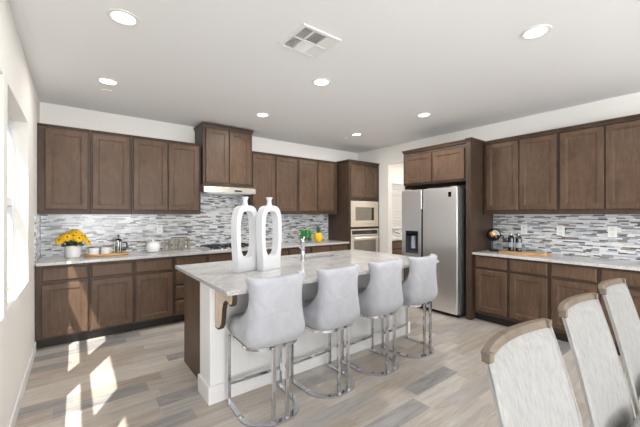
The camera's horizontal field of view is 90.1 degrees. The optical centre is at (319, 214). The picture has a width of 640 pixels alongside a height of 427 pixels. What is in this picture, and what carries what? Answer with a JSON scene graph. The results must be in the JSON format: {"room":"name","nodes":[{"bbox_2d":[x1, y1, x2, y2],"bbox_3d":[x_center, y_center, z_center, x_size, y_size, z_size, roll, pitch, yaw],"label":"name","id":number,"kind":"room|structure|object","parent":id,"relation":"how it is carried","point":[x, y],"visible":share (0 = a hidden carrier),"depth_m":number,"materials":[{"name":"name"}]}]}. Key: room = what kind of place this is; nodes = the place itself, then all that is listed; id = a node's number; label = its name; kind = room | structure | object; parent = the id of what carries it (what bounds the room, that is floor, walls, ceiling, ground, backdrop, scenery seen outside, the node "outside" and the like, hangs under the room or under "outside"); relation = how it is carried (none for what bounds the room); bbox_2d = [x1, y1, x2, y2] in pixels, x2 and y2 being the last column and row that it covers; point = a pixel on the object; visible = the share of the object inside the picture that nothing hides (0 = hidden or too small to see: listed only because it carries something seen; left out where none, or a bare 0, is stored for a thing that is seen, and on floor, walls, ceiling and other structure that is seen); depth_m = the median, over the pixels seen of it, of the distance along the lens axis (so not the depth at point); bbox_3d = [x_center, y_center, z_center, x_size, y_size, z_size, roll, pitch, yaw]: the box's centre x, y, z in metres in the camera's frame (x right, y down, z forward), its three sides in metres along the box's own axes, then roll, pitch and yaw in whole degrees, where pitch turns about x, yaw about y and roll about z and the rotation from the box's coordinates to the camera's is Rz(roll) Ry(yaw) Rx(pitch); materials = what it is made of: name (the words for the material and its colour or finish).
{"room":"kitchen","nodes":[
{"label":"kitchen","id":0,"kind":"room"},
{"bbox_2d":[0,0,39,426],"bbox_3d":[0.886,0.041,-1.828,0.150,2.754,14.020,0,0,-37],"label":"wall","id":1,"kind":"structure","parent":0,"point":[19,99],"depth_m":2.46,"materials":[{"name":"paint"}]},
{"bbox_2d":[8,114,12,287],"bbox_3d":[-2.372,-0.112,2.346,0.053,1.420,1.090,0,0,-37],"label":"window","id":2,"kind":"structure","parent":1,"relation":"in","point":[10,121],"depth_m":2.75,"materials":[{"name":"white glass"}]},
{"bbox_2d":[8,342,35,426],"bbox_3d":[1.097,1.368,-1.969,0.014,0.100,13.300,0,0,-37],"label":"baseboard","id":3,"kind":"structure","parent":1,"relation":"attached to","point":[12,422],"depth_m":2.44,"materials":[{"name":"white paint"}]},
{"bbox_2d":[34,214,40,262],"bbox_3d":[-3.126,0.248,3.538,0.010,0.508,0.620,0,0,-37],"label":"backsplash","id":4,"kind":"structure","parent":1,"relation":"attached to","point":[37,217],"depth_m":3.46,"materials":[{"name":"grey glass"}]},
{"bbox_2d":[40,102,404,257],"bbox_3d":[-0.435,0.041,6.080,7.694,2.754,0.140,0,0,-37],"label":"wall","id":5,"kind":"structure","parent":0,"point":[53,114],"depth_m":4.51,"materials":[{"name":"paint"}]},
{"bbox_2d":[37,123,89,213],"bbox_3d":[-3.022,-0.508,3.786,0.471,1.003,0.350,0,0,-37],"label":"upper cabinet","id":6,"kind":"object","parent":5,"relation":"attached to","point":[63,152],"visible":0.99,"depth_m":3.65,"materials":[{"name":"brown wood"}]},
{"bbox_2d":[90,130,130,213],"bbox_3d":[-2.665,-0.508,4.059,0.424,1.003,0.350,0,0,-37],"label":"upper cabinet","id":7,"kind":"object","parent":5,"relation":"attached to","point":[110,153],"visible":0.88,"depth_m":3.92,"materials":[{"name":"brown wood"}]},
{"bbox_2d":[157,225,162,232],"bbox_3d":[-2.287,0.204,4.554,0.078,0.122,0.008,0,0,-37],"label":"wall outlet","id":8,"kind":"object","parent":5,"relation":"attached to","point":[159,227],"visible":1,"depth_m":4.55,"materials":[{"name":"white plastic"}]},
{"bbox_2d":[131,135,201,213],"bbox_3d":[-2.143,-0.508,4.459,0.887,1.003,0.350,0,0,-37],"label":"upper cabinet","id":9,"kind":"object","parent":5,"relation":"attached to","point":[165,174],"visible":0.92,"depth_m":4.29,"materials":[{"name":"brown wood"}]},
{"bbox_2d":[41,194,327,256],"bbox_3d":[-1.572,0.034,5.114,4.371,0.937,0.010,0,0,-37],"label":"backsplash","id":10,"kind":"structure","parent":5,"relation":"attached to","point":[213,225],"depth_m":4.63,"materials":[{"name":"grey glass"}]},
{"bbox_2d":[193,122,253,186],"bbox_3d":[-1.480,-0.875,4.924,0.800,0.871,0.420,0,0,-37],"label":"upper cabinet","id":11,"kind":"object","parent":5,"relation":"attached to","point":[226,152],"visible":0.93,"depth_m":4.73,"materials":[{"name":"brown wood"}]},
{"bbox_2d":[200,184,255,195],"bbox_3d":[-1.453,-0.373,4.887,0.790,0.124,0.490,0,0,-37],"label":"range hood","id":12,"kind":"object","parent":11,"relation":"attached to","point":[209,189],"visible":0.81,"depth_m":4.69,"materials":[{"name":"metal"}]},
{"bbox_2d":[242,151,297,213],"bbox_3d":[-0.851,-0.508,5.450,0.910,1.003,0.350,0,0,-37],"label":"upper cabinet","id":13,"kind":"object","parent":5,"relation":"attached to","point":[273,175],"visible":0.72,"depth_m":5.33,"materials":[{"name":"brown wood"}]},
{"bbox_2d":[297,157,337,213],"bbox_3d":[-0.126,-0.508,6.005,0.912,1.003,0.350,0,0,-37],"label":"upper cabinet","id":14,"kind":"object","parent":5,"relation":"attached to","point":[316,179],"visible":0.93,"depth_m":5.83,"materials":[{"name":"brown wood"}]},
{"bbox_2d":[8,0,639,152],"bbox_3d":[3.872,-1.386,0.460,7.694,0.100,14.220,0,0,-37],"label":"ceiling","id":15,"kind":"structure","parent":0,"point":[467,64],"depth_m":2.77,"materials":[{"name":"paint"}]},
{"bbox_2d":[102,89,111,92],"bbox_3d":[-2.291,-1.329,3.435,0.090,0.013,0.090,0,0,-37],"label":"ceiling sensor","id":16,"kind":"object","parent":15,"relation":"attached to","point":[103,90],"visible":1,"depth_m":3.42,"materials":[{"name":"white paint"}]},
{"bbox_2d":[96,77,118,85],"bbox_3d":[-2.127,-1.332,3.202,0.196,0.006,0.196,0,0,-37],"label":"recessed light","id":17,"kind":"object","parent":15,"relation":"in","point":[107,81],"visible":1,"depth_m":3.20,"materials":[{"name":"white paint"}]},
{"bbox_2d":[106,8,139,26],"bbox_3d":[-1.333,-1.332,2.166,0.196,0.006,0.196,0,0,-37],"label":"recessed light","id":18,"kind":"object","parent":15,"relation":"in","point":[119,16],"visible":1,"depth_m":2.16,"materials":[{"name":"white paint"}]},
{"bbox_2d":[255,113,269,116],"bbox_3d":[-0.769,-1.332,4.274,0.196,0.006,0.196,0,0,-37],"label":"recessed light","id":19,"kind":"object","parent":15,"relation":"in","point":[256,114],"visible":1,"depth_m":4.25,"materials":[{"name":"white paint"}]},
{"bbox_2d":[278,23,340,58],"bbox_3d":[-0.081,-1.330,2.468,0.350,0.012,0.350,0,0,-37],"label":"ceiling vent","id":20,"kind":"object","parent":15,"relation":"in","point":[307,40],"visible":1,"depth_m":2.45,"materials":[{"name":"white metal"}]},
{"bbox_2d":[312,78,330,86],"bbox_3d":[0.015,-1.332,3.218,0.196,0.006,0.196,0,0,-37],"label":"recessed light","id":21,"kind":"object","parent":15,"relation":"in","point":[320,82],"visible":1,"depth_m":3.22,"materials":[{"name":"white paint"}]},
{"bbox_2d":[351,133,362,135],"bbox_3d":[0.610,-1.332,5.319,0.196,0.006,0.196,0,0,-37],"label":"recessed light","id":22,"kind":"object","parent":15,"relation":"in","point":[353,134],"visible":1,"depth_m":5.31,"materials":[{"name":"white paint"}]},
{"bbox_2d":[416,113,430,117],"bbox_3d":[1.389,-1.332,4.278,0.196,0.006,0.196,0,0,-37],"label":"recessed light","id":23,"kind":"object","parent":15,"relation":"in","point":[421,115],"visible":1,"depth_m":4.28,"materials":[{"name":"white paint"}]},
{"bbox_2d":[520,24,551,39],"bbox_3d":[1.579,-1.332,2.338,0.196,0.006,0.196,0,0,-37],"label":"recessed light","id":24,"kind":"object","parent":15,"relation":"in","point":[537,31],"visible":1,"depth_m":2.33,"materials":[{"name":"white paint"}]},
{"bbox_2d":[15,307,639,426],"bbox_3d":[3.816,1.468,0.418,7.834,0.100,14.220,0,0,-37],"label":"floor","id":25,"kind":"structure","parent":0,"point":[141,377],"depth_m":2.61,"materials":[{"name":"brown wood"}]},
{"bbox_2d":[35,263,88,348],"bbox_3d":[-2.943,0.976,3.671,0.457,0.882,0.608,0,0,-37],"label":"base cabinet","id":26,"kind":"object","parent":25,"relation":"on","point":[61,291],"visible":0.91,"depth_m":3.43,"materials":[{"name":"brown wood"}]},
{"bbox_2d":[36,240,348,266],"bbox_3d":[-1.381,0.518,4.863,4.371,0.031,0.639,0,0,-37],"label":"countertop","id":27,"kind":"structure","parent":26,"relation":"on","point":[54,260],"depth_m":4.04,"materials":[{"name":"stone"}]},
{"bbox_2d":[55,230,90,257],"bbox_3d":[-2.924,0.341,3.785,0.336,0.323,0.278,0,0,-37],"label":"potted flowers","id":28,"kind":"object","parent":27,"relation":"on","point":[72,249],"visible":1,"depth_m":3.71,"materials":[{"name":"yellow plant"}]},
{"bbox_2d":[84,251,128,256],"bbox_3d":[-2.646,0.489,3.970,0.470,0.026,0.200,0,0,-41],"label":"serving tray","id":29,"kind":"object","parent":27,"relation":"on","point":[124,252],"visible":0.84,"depth_m":3.90,"materials":[{"name":"brown wood"}]},
{"bbox_2d":[86,248,98,254],"bbox_3d":[-2.737,0.448,3.859,0.102,0.084,0.118,0,0,-4],"label":"mug","id":30,"kind":"object","parent":29,"relation":"on","point":[92,251],"visible":0.85,"depth_m":3.83,"materials":[{"name":"white ceramic"}]},
{"bbox_2d":[101,247,112,253],"bbox_3d":[-2.654,0.448,3.960,0.118,0.084,0.102,0,0,29],"label":"mug","id":31,"kind":"object","parent":29,"relation":"on","point":[104,250],"visible":0.93,"depth_m":3.93,"materials":[{"name":"white ceramic"}]},
{"bbox_2d":[114,235,127,252],"bbox_3d":[-2.531,0.372,4.063,0.151,0.236,0.092,0,0,-17],"label":"press","id":32,"kind":"object","parent":29,"relation":"on","point":[117,249],"visible":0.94,"depth_m":4.03,"materials":[{"name":"silver metal"}]},
{"bbox_2d":[146,239,159,251],"bbox_3d":[-2.257,0.416,4.318,0.171,0.172,0.171,0,0,-37],"label":"lidded jar","id":33,"kind":"object","parent":27,"relation":"on","point":[153,246],"visible":1,"depth_m":4.26,"materials":[{"name":"white ceramic"}]},
{"bbox_2d":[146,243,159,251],"bbox_3d":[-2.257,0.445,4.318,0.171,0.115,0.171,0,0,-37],"label":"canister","id":34,"kind":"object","parent":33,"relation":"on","point":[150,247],"depth_m":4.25,"materials":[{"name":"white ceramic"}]},
{"bbox_2d":[163,239,170,250],"bbox_3d":[-2.123,0.420,4.430,0.090,0.165,0.060,0,0,-41],"label":"decorative piece","id":35,"kind":"object","parent":27,"relation":"on","point":[164,240],"visible":1,"depth_m":4.41,"materials":[{"name":"metal"}]},
{"bbox_2d":[173,238,180,250],"bbox_3d":[-2.029,0.420,4.521,0.090,0.165,0.060,0,0,-41],"label":"decorative piece","id":36,"kind":"object","parent":27,"relation":"on","point":[174,239],"visible":0.99,"depth_m":4.52,"materials":[{"name":"metal"}]},
{"bbox_2d":[182,238,189,249],"bbox_3d":[-1.935,0.420,4.612,0.090,0.165,0.060,0,0,-41],"label":"decorative piece","id":37,"kind":"object","parent":27,"relation":"on","point":[183,239],"visible":1,"depth_m":4.59,"materials":[{"name":"metal"}]},
{"bbox_2d":[198,243,248,250],"bbox_3d":[-1.391,0.478,4.840,0.740,0.048,0.516,0,0,-37],"label":"cooktop","id":38,"kind":"object","parent":27,"relation":"in","point":[209,247],"visible":0.75,"depth_m":4.71,"materials":[{"name":"metal"}]},
{"bbox_2d":[308,230,311,240],"bbox_3d":[-0.184,0.382,5.731,0.076,0.240,0.076,0,0,-37],"label":"glass","id":39,"kind":"object","parent":27,"relation":"on","point":[309,232],"visible":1,"depth_m":5.71,"materials":[{"name":"green glass"}]},
{"bbox_2d":[314,225,322,241],"bbox_3d":[-0.037,0.337,5.872,0.175,0.331,0.168,0,0,22],"label":"pineapple","id":40,"kind":"object","parent":27,"relation":"on","point":[318,237],"visible":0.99,"depth_m":5.82,"materials":[{"name":"yellow plant"}]},
{"bbox_2d":[89,259,133,338],"bbox_3d":[-2.587,0.976,3.943,0.433,0.882,0.608,0,0,-37],"label":"base cabinet","id":41,"kind":"object","parent":25,"relation":"on","point":[111,283],"visible":0.84,"depth_m":3.71,"materials":[{"name":"brown wood"}]},
{"bbox_2d":[133,256,173,330],"bbox_3d":[-2.236,0.976,4.212,0.447,0.882,0.608,0,0,-37],"label":"base cabinet","id":42,"kind":"object","parent":25,"relation":"on","point":[153,277],"visible":0.86,"depth_m":3.97,"materials":[{"name":"brown wood"}]},
{"bbox_2d":[173,254,206,322],"bbox_3d":[-1.892,0.976,4.477,0.418,0.882,0.608,0,0,-37],"label":"base cabinet","id":43,"kind":"object","parent":25,"relation":"on","point":[178,316],"visible":0.38,"depth_m":4.16,"materials":[{"name":"brown wood"}]},
{"bbox_2d":[207,251,247,262],"bbox_3d":[-1.381,0.976,4.868,0.866,0.882,0.608,0,0,-37],"label":"base cabinet","id":44,"kind":"object","parent":25,"relation":"on","point":[215,257],"visible":0.05,"depth_m":4.48,"materials":[{"name":"brown wood"}]},
{"bbox_2d":[227,271,304,426],"bbox_3d":[-0.387,0.917,2.349,0.466,1.001,0.454,0,0,-35],"label":"bar stool","id":45,"kind":"object","parent":25,"relation":"on","point":[273,318],"visible":1,"depth_m":2.17,"materials":[{"name":"grey fabric"}]},
{"bbox_2d":[266,246,309,255],"bbox_3d":[-0.687,0.976,5.400,0.878,0.882,0.608,0,0,-37],"label":"base cabinet","id":46,"kind":"object","parent":25,"relation":"on","point":[296,250],"visible":0.15,"depth_m":5.19,"materials":[{"name":"brown wood"}]},
{"bbox_2d":[184,267,409,405],"bbox_3d":[-0.045,0.977,3.321,2.402,0.883,1.226,0,0,-37],"label":"kitchen island","id":47,"kind":"object","parent":25,"relation":"on","point":[208,312],"visible":0.4,"depth_m":2.66,"materials":[{"name":"white paint"}]},
{"bbox_2d":[175,249,438,295],"bbox_3d":[-0.054,0.518,3.367,2.440,0.031,1.370,0,0,-37],"label":"island countertop","id":48,"kind":"structure","parent":47,"relation":"on","point":[219,276],"depth_m":3.04,"materials":[{"name":"stone"}]},
{"bbox_2d":[231,197,256,272],"bbox_3d":[-0.669,0.172,2.854,0.076,0.662,0.266,0,0,33],"label":"ring vase","id":49,"kind":"object","parent":48,"relation":"on","point":[240,263],"visible":0.95,"depth_m":2.79,"materials":[{"name":"white ceramic"}]},
{"bbox_2d":[256,197,281,270],"bbox_3d":[-0.468,0.172,2.945,0.076,0.662,0.266,0,0,35],"label":"ring vase","id":50,"kind":"object","parent":48,"relation":"on","point":[265,262],"visible":1,"depth_m":2.89,"materials":[{"name":"white ceramic"}]},
{"bbox_2d":[295,234,305,260],"bbox_3d":[-0.186,0.365,3.585,0.094,0.275,0.311,0,0,15],"label":"faucet","id":51,"kind":"object","parent":48,"relation":"on","point":[302,240],"visible":1,"depth_m":3.49,"materials":[{"name":"silver metal"}]},
{"bbox_2d":[289,263,359,398],"bbox_3d":[0.056,0.917,2.689,0.466,1.001,0.454,0,0,-40],"label":"bar stool","id":52,"kind":"object","parent":25,"relation":"on","point":[335,307],"visible":0.92,"depth_m":2.50,"materials":[{"name":"grey fabric"}]},
{"bbox_2d":[310,244,347,252],"bbox_3d":[0.006,0.976,5.931,0.863,0.882,0.608,0,0,-37],"label":"base cabinet","id":53,"kind":"object","parent":25,"relation":"on","point":[337,247],"visible":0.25,"depth_m":5.66,"materials":[{"name":"brown wood"}]},
{"bbox_2d":[328,159,378,251],"bbox_3d":[0.675,0.194,6.436,0.842,2.448,0.640,0,0,-37],"label":"tall cabinet","id":54,"kind":"object","parent":25,"relation":"on","point":[357,180],"visible":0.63,"depth_m":6.15,"materials":[{"name":"brown wood"}]},
{"bbox_2d":[350,201,377,226],"bbox_3d":[0.707,-0.013,6.413,0.746,0.496,0.560,0,0,-37],"label":"microwave","id":55,"kind":"object","parent":54,"relation":"in","point":[362,213],"visible":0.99,"depth_m":6.17,"materials":[{"name":"silver metal"}]},
{"bbox_2d":[350,228,377,251],"bbox_3d":[0.723,0.632,6.391,0.746,0.715,0.614,0,0,-37],"label":"wall oven","id":56,"kind":"object","parent":54,"relation":"in","point":[360,239],"visible":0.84,"depth_m":6.18,"materials":[{"name":"silver metal"}]},
{"bbox_2d":[341,258,403,375],"bbox_3d":[0.508,0.917,3.036,0.466,1.001,0.454,0,0,-40],"label":"bar stool","id":57,"kind":"object","parent":25,"relation":"on","point":[383,296],"visible":0.89,"depth_m":2.85,"materials":[{"name":"grey fabric"}]},
{"bbox_2d":[392,240,401,254],"bbox_3d":[1.938,0.976,7.261,1.898,0.882,0.608,0,0,-37],"label":"base cabinet","id":58,"kind":"object","parent":25,"relation":"on","point":[396,245],"visible":0.06,"depth_m":6.62,"materials":[{"name":"brown wood"}]},
{"bbox_2d":[392,236,401,240],"bbox_3d":[1.948,0.519,7.256,1.910,0.030,0.628,0,0,-37],"label":"countertop","id":59,"kind":"structure","parent":58,"relation":"on","point":[394,238],"depth_m":6.76,"materials":[{"name":"stone"}]},
{"bbox_2d":[380,254,437,358],"bbox_3d":[0.957,0.917,3.379,0.466,1.001,0.454,0,0,-39],"label":"bar stool","id":60,"kind":"object","parent":25,"relation":"on","point":[419,289],"visible":0.9,"depth_m":3.18,"materials":[{"name":"grey fabric"}]},
{"bbox_2d":[402,186,465,317],"bbox_3d":[1.868,0.511,4.912,0.749,1.811,0.925,0,0,-37],"label":"refrigerator","id":61,"kind":"object","parent":25,"relation":"on","point":[433,220],"visible":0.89,"depth_m":4.49,"materials":[{"name":"silver metal"}]},
{"bbox_2d":[402,137,492,319],"bbox_3d":[1.932,0.192,4.927,0.685,2.451,1.171,0,0,-37],"label":"tall cabinet","id":62,"kind":"object","parent":25,"relation":"on","point":[460,162],"visible":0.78,"depth_m":4.46,"materials":[{"name":"brown wood"}]},
{"bbox_2d":[473,255,549,326],"bbox_3d":[2.566,0.976,4.146,0.608,0.882,0.875,0,0,-37],"label":"base cabinet","id":63,"kind":"object","parent":25,"relation":"on","point":[508,292],"visible":0.8,"depth_m":3.96,"materials":[{"name":"brown wood"}]},
{"bbox_2d":[481,318,582,426],"bbox_3d":[0.866,0.917,0.914,0.585,1.000,0.637,0,0,-37],"label":"dining chair","id":64,"kind":"object","parent":25,"relation":"on","point":[530,384],"visible":1,"depth_m":1.13,"materials":[{"name":"beige fabric"}]},
{"bbox_2d":[550,262,639,355],"bbox_3d":[3.095,0.976,3.456,0.608,0.882,0.859,0,0,-37],"label":"base cabinet","id":65,"kind":"object","parent":25,"relation":"on","point":[566,280],"visible":0.46,"depth_m":3.40,"materials":[{"name":"brown wood"}]},
{"bbox_2d":[472,249,639,270],"bbox_3d":[2.829,0.518,3.796,0.639,0.031,1.753,0,0,-37],"label":"countertop","id":66,"kind":"structure","parent":65,"relation":"on","point":[633,265],"depth_m":3.59,"materials":[{"name":"stone"}]},
{"bbox_2d":[487,228,503,250],"bbox_3d":[2.429,0.346,4.427,0.210,0.313,0.136,0,0,25],"label":"coffee machine","id":67,"kind":"object","parent":66,"relation":"on","point":[493,234],"visible":1,"depth_m":4.39,"materials":[{"name":"black metal"}]},
{"bbox_2d":[499,250,550,255],"bbox_3d":[2.626,0.477,4.111,0.210,0.050,0.550,0,0,-41],"label":"serving board","id":68,"kind":"object","parent":66,"relation":"on","point":[546,253],"visible":1,"depth_m":4.06,"materials":[{"name":"brown wood"}]},
{"bbox_2d":[508,231,513,250],"bbox_3d":[2.541,0.348,4.247,0.075,0.264,0.075,0,0,-37],"label":"bottle","id":69,"kind":"object","parent":68,"relation":"on","point":[510,237],"visible":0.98,"depth_m":4.22,"materials":[{"name":"black glass"}]},
{"bbox_2d":[515,231,521,251],"bbox_3d":[2.595,0.348,4.175,0.075,0.264,0.075,0,0,-37],"label":"bottle","id":70,"kind":"object","parent":68,"relation":"on","point":[518,239],"visible":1,"depth_m":4.15,"materials":[{"name":"black glass"}]},
{"bbox_2d":[558,293,639,426],"bbox_3d":[1.419,0.917,1.338,0.585,1.000,0.637,0,0,-37],"label":"dining chair","id":71,"kind":"object","parent":25,"relation":"on","point":[604,388],"visible":1,"depth_m":1.54,"materials":[{"name":"beige fabric"}]},
{"bbox_2d":[598,278,639,415],"bbox_3d":[1.946,0.917,1.735,0.585,1.000,0.637,0,0,-37],"label":"dining chair","id":72,"kind":"object","parent":25,"relation":"on","point":[624,318],"visible":1,"depth_m":1.91,"materials":[{"name":"beige fabric"}]},
{"bbox_2d":[392,163,403,228],"bbox_3d":[1.783,0.041,7.615,2.105,2.754,0.118,0,0,-37],"label":"wall","id":73,"kind":"structure","parent":0,"point":[397,169],"depth_m":7.61,"materials":[{"name":"paint"}]},
{"bbox_2d":[392,228,401,235],"bbox_3d":[1.822,0.413,7.564,2.103,0.180,0.010,0,0,-37],"label":"backsplash","id":74,"kind":"structure","parent":73,"relation":"attached to","point":[395,231],"depth_m":7.57,"materials":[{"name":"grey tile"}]},
{"bbox_2d":[392,181,404,227],"bbox_3d":[1.840,-0.227,7.545,1.400,1.090,0.058,0,0,-37],"label":"window blind","id":75,"kind":"object","parent":73,"relation":"attached to","point":[396,221],"visible":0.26,"depth_m":7.53,"materials":[{"name":"white paint"}]},
{"bbox_2d":[357,92,639,258],"bbox_3d":[5.127,0.041,1.423,0.120,2.754,14.020,0,0,-37],"label":"wall","id":76,"kind":"structure","parent":0,"point":[625,105],"depth_m":4.71,"materials":[{"name":"paint"}]},
{"bbox_2d":[483,128,558,213],"bbox_3d":[2.681,-0.513,4.224,0.350,1.013,0.871,0,0,-37],"label":"upper cabinet","id":77,"kind":"object","parent":76,"relation":"attached to","point":[521,172],"visible":0.91,"depth_m":4.06,"materials":[{"name":"brown wood"}]},
{"bbox_2d":[521,225,526,233],"bbox_3d":[2.784,0.203,4.358,0.008,0.122,0.078,0,0,-37],"label":"wall outlet","id":78,"kind":"object","parent":76,"relation":"attached to","point":[523,227],"visible":1,"depth_m":4.36,"materials":[{"name":"white plastic"}]},
{"bbox_2d":[557,226,564,235],"bbox_3d":[3.035,0.203,4.030,0.008,0.122,0.085,0,0,-37],"label":"wall outlet","id":79,"kind":"object","parent":76,"relation":"attached to","point":[560,229],"visible":1,"depth_m":4.02,"materials":[{"name":"white plastic"}]},
{"bbox_2d":[493,214,639,260],"bbox_3d":[3.075,0.248,3.994,0.010,0.508,1.739,0,0,-37],"label":"backsplash","id":80,"kind":"structure","parent":76,"relation":"attached to","point":[586,235],"depth_m":3.91,"materials":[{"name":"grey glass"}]},
{"bbox_2d":[558,114,639,213],"bbox_3d":[3.207,-0.513,3.539,0.350,1.013,0.853,0,0,-37],"label":"upper cabinet","id":81,"kind":"object","parent":76,"relation":"attached to","point":[599,161],"visible":1,"depth_m":3.47,"materials":[{"name":"brown wood"}]},
{"bbox_2d":[608,226,616,236],"bbox_3d":[3.333,0.196,3.641,0.008,0.122,0.078,0,0,-37],"label":"wall outlet","id":82,"kind":"object","parent":76,"relation":"attached to","point":[612,231],"visible":1,"depth_m":3.64,"materials":[{"name":"white plastic"}]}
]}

